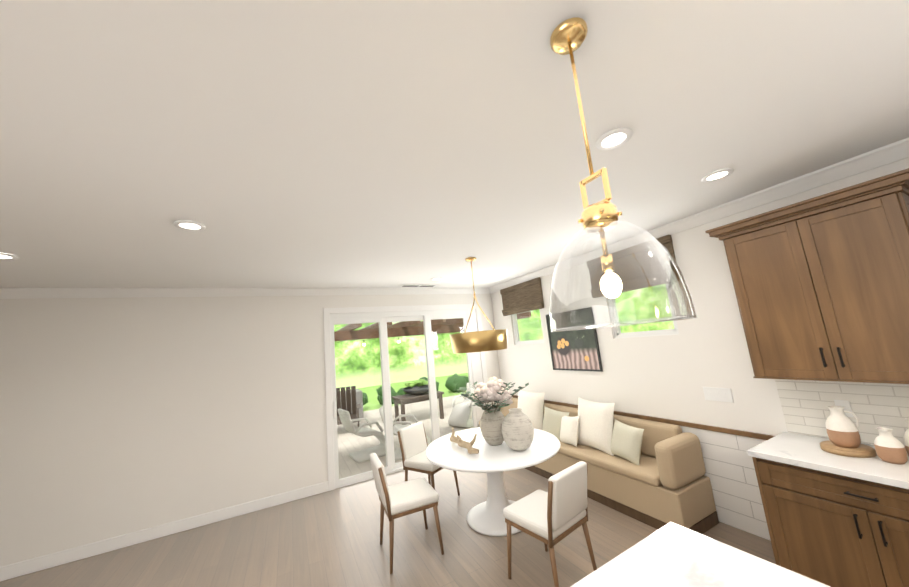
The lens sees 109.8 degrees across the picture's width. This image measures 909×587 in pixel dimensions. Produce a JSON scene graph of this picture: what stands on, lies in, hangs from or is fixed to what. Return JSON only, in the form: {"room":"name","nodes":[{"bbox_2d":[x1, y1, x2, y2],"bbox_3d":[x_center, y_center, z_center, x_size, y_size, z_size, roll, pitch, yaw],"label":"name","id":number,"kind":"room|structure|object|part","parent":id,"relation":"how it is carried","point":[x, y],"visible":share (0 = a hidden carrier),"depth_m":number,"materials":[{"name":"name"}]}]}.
{"room":"kitchen and dining room","nodes":[
{"label":"kitchen and dining room","id":0,"kind":"room"},
{"bbox_2d":[0,294,499,566],"bbox_3d":[-2.867,1.370,4.284,8.300,2.890,0.150,-1,-10,-28],"label":"wall","id":1,"kind":"structure","parent":0,"point":[122,416],"depth_m":3.82,"materials":[{"name":"white paint"}]},
{"bbox_2d":[0,468,775,586],"bbox_3d":[-0.407,1.946,-0.096,8.600,0.060,10.120,-1,-10,-28],"label":"floor","id":2,"kind":"structure","parent":0,"point":[331,538],"depth_m":3.08,"materials":[{"name":"brown wood"}]},
{"bbox_2d":[369,453,443,573],"bbox_3d":[-0.481,1.986,3.068,0.561,0.861,0.496,-1,-10,-24],"label":"dining chair","id":3,"kind":"object","parent":2,"relation":"on","point":[402,499],"visible":1,"depth_m":2.92,"materials":[{"name":"white fabric"}]},
{"bbox_2d":[397,422,459,495],"bbox_3d":[-0.335,2.123,4.017,0.561,0.861,0.496,-11,-11,34],"label":"dining chair","id":4,"kind":"object","parent":2,"relation":"on","point":[412,438],"visible":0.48,"depth_m":4.01,"materials":[{"name":"white fabric"}]},
{"bbox_2d":[425,427,560,535],"bbox_3d":[0.441,2.019,3.469,1.460,0.750,1.460,-1,-10,-28],"label":"dining table","id":5,"kind":"object","parent":2,"relation":"on","point":[493,463],"visible":0.71,"depth_m":3.25,"materials":[{"name":"white paint"}]},
{"bbox_2d":[450,427,478,453],"bbox_3d":[0.085,1.581,3.465,0.166,0.156,0.661,-1,-10,-28],"label":"driftwood","id":6,"kind":"object","parent":5,"relation":"on","point":[459,441],"visible":1,"depth_m":3.36,"materials":[{"name":"beige wood"}]},
{"bbox_2d":[457,377,528,445],"bbox_3d":[0.389,1.291,3.526,0.689,0.705,0.956,-1,-10,-28],"label":"vase","id":7,"kind":"object","parent":5,"relation":"on","point":[494,390],"visible":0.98,"depth_m":3.43,"materials":[{"name":"ceramic"}]},
{"bbox_2d":[501,408,533,450],"bbox_3d":[0.645,1.391,3.281,0.330,0.385,0.330,-1,-10,-28],"label":"round vase","id":8,"kind":"object","parent":5,"relation":"on","point":[517,430],"visible":1,"depth_m":3.17,"materials":[{"name":"ceramic"}]},
{"bbox_2d":[503,461,596,586],"bbox_3d":[0.745,1.786,2.527,0.496,0.861,0.561,2,-11,-37],"label":"dining chair","id":9,"kind":"object","parent":2,"relation":"on","point":[556,513],"visible":0.96,"depth_m":2.39,"materials":[{"name":"white fabric"}]},
{"bbox_2d":[479,390,718,533],"bbox_3d":[1.415,1.925,4.373,0.565,1.039,3.320,-1,-10,-28],"label":"banquette","id":10,"kind":"object","parent":2,"relation":"on","point":[650,473],"visible":0.83,"depth_m":3.32,"materials":[{"name":"beige fabric"}]},
{"bbox_2d":[578,530,809,586],"bbox_3d":[1.174,1.391,0.341,1.031,0.874,2.076,-1,-10,-28],"label":"kitchen island","id":11,"kind":"object","parent":2,"relation":"on","point":[670,554],"depth_m":1.24,"materials":[{"name":"white stone"}]},
{"bbox_2d":[670,522,829,586],"bbox_3d":[1.345,0.940,0.531,0.548,0.040,2.114,-1,-10,-28],"label":"island countertop","id":12,"kind":"structure","parent":11,"relation":"on","point":[766,565],"depth_m":1.26,"materials":[{"name":"white stone"}]},
{"bbox_2d":[751,456,908,586],"bbox_3d":[2.696,1.503,1.930,0.609,0.873,1.042,-1,-10,-28],"label":"base cabinet","id":13,"kind":"object","parent":2,"relation":"on","point":[833,520],"depth_m":1.96,"materials":[{"name":"brown wood"}]},
{"bbox_2d":[747,432,908,491],"bbox_3d":[3.043,0.892,1.217,0.644,0.040,2.834,-1,-10,-28],"label":"countertop","id":14,"kind":"structure","parent":13,"relation":"on","point":[797,450],"depth_m":2.04,"materials":[{"name":"white stone"}]},
{"bbox_2d":[0,137,908,581],"bbox_3d":[-0.849,0.604,0.639,8.280,2.889,8.580,-1,-10,-28],"label":"trim","id":15,"kind":"structure","parent":0,"point":[802,183],"depth_m":4.41,"materials":[{"name":"white"}]},
{"bbox_3d":[-0.670,1.540,5.373,2.620,2.495,0.142,-1,-10,-28],"label":"sliding door frame","id":16,"kind":"part","parent":15,"relation":"part of","materials":[{"name":"white paint"}]},
{"bbox_2d":[0,0,908,287],"bbox_3d":[-0.677,-0.975,0.368,8.600,0.100,10.120,-1,-10,-28],"label":"ceiling","id":17,"kind":"structure","parent":0,"point":[332,142],"depth_m":1.52,"materials":[{"name":"white paint"}]},
{"bbox_2d":[0,253,18,259],"bbox_3d":[-3.606,-0.298,2.533,0.184,0.012,0.184,-1,-10,-28],"label":"recessed light","id":18,"kind":"object","parent":17,"relation":"in","point":[3,256],"visible":1,"depth_m":2.57,"materials":[{"name":"white paint"}]},
{"bbox_2d":[173,220,205,230],"bbox_3d":[-1.911,-0.491,2.308,0.184,0.012,0.184,-1,-10,-28],"label":"recessed light","id":19,"kind":"object","parent":17,"relation":"in","point":[188,225],"visible":0.98,"depth_m":2.31,"materials":[{"name":"white paint"}]},
{"bbox_2d":[399,284,437,286],"bbox_3d":[-0.604,-0.129,5.376,0.650,0.012,0.200,-1,-10,-28],"label":"ceiling air vent slot","id":20,"kind":"object","parent":17,"relation":"attached to","point":[418,285],"visible":0.96,"depth_m":5.33,"materials":[{"name":"white paint"}]},
{"bbox_2d":[450,257,506,353],"bbox_3d":[0.254,0.124,3.878,0.690,1.134,0.690,-1,-10,-28],"label":"drum pendant light","id":21,"kind":"object","parent":17,"relation":"hanging from","point":[480,341],"visible":1,"depth_m":3.53,"materials":[{"name":"gold metal"}]},
{"bbox_2d":[595,128,632,149],"bbox_3d":[0.865,-0.839,1.737,0.184,0.012,0.184,-1,-10,-28],"label":"recessed light","id":22,"kind":"object","parent":17,"relation":"in","point":[614,138],"visible":0.98,"depth_m":1.73,"materials":[{"name":"white paint"}]},
{"bbox_2d":[550,17,697,331],"bbox_3d":[0.444,-0.403,1.039,0.389,1.018,0.389,-1,-10,-28],"label":"glass pendant light","id":23,"kind":"object","parent":17,"relation":"hanging from","point":[569,35],"visible":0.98,"depth_m":0.98,"materials":[{"name":"clear glass"}]},
{"bbox_2d":[701,168,733,182],"bbox_3d":[1.880,-0.845,2.289,0.184,0.012,0.184,-1,-10,-28],"label":"recessed light","id":24,"kind":"object","parent":17,"relation":"in","point":[717,175],"visible":0.98,"depth_m":2.28,"materials":[{"name":"white paint"}]},
{"bbox_2d":[491,157,908,444],"bbox_3d":[3.101,0.446,1.952,0.140,2.890,9.970,-1,-10,-28],"label":"wall","id":25,"kind":"structure","parent":0,"point":[667,376],"depth_m":3.25,"materials":[{"name":"white paint"}]},
{"bbox_2d":[500,277,543,315],"bbox_3d":[1.127,0.081,5.499,0.064,0.495,1.060,-1,-10,-28],"label":"window shade","id":26,"kind":"object","parent":25,"relation":"attached to","point":[526,296],"visible":1,"depth_m":5.42,"materials":[{"name":"brown fabric"}]},
{"bbox_2d":[546,307,602,371],"bbox_3d":[1.659,0.666,4.531,0.026,0.835,0.860,-1,-10,-28],"label":"framed art","id":27,"kind":"object","parent":25,"relation":"attached to","point":[577,349],"visible":0.77,"depth_m":4.46,"materials":[{"name":"black"}]},
{"bbox_2d":[587,235,676,297],"bbox_3d":[2.030,-0.278,3.762,0.064,0.495,1.060,-1,-10,-28],"label":"window shade","id":28,"kind":"object","parent":25,"relation":"attached to","point":[666,241],"visible":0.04,"depth_m":3.66,"materials":[{"name":"brown fabric"}]},
{"bbox_2d":[512,379,908,540],"bbox_3d":[2.426,1.265,3.076,0.029,1.752,6.760,-1,-10,-28],"label":"backsplash","id":29,"kind":"structure","parent":25,"relation":"attached to","point":[730,472],"depth_m":2.62,"materials":[{"name":"white tile"}]},
{"bbox_2d":[834,400,852,416],"bbox_3d":[2.821,0.832,2.316,0.006,0.115,0.074,-1,-10,-28],"label":"outlet","id":30,"kind":"object","parent":29,"relation":"attached to","point":[844,403],"depth_m":2.31,"materials":[{"name":"white plastic"}]},
{"bbox_2d":[703,387,733,402],"bbox_3d":[2.473,0.946,2.999,0.009,0.125,0.225,-1,-10,-28],"label":"light switch","id":31,"kind":"object","parent":25,"relation":"attached to","point":[718,394],"depth_m":2.99,"materials":[{"name":"white plastic"}]},
{"bbox_2d":[705,168,908,383],"bbox_3d":[2.618,-0.024,2.279,0.400,1.236,1.042,-1,-10,-28],"label":"upper cabinet","id":32,"kind":"object","parent":25,"relation":"attached to","point":[821,285],"visible":1,"depth_m":2.16,"materials":[{"name":"brown wood"}]},
{"label":"outside","id":33,"kind":"structure","parent":0,"visible":0},
{"bbox_2d":[334,284,673,478],"bbox_3d":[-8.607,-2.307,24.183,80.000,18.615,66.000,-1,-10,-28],"label":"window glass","id":34,"kind":"object","parent":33,"point":[440,366],"depth_m":11.07,"materials":[{"name":"green"}]}
]}

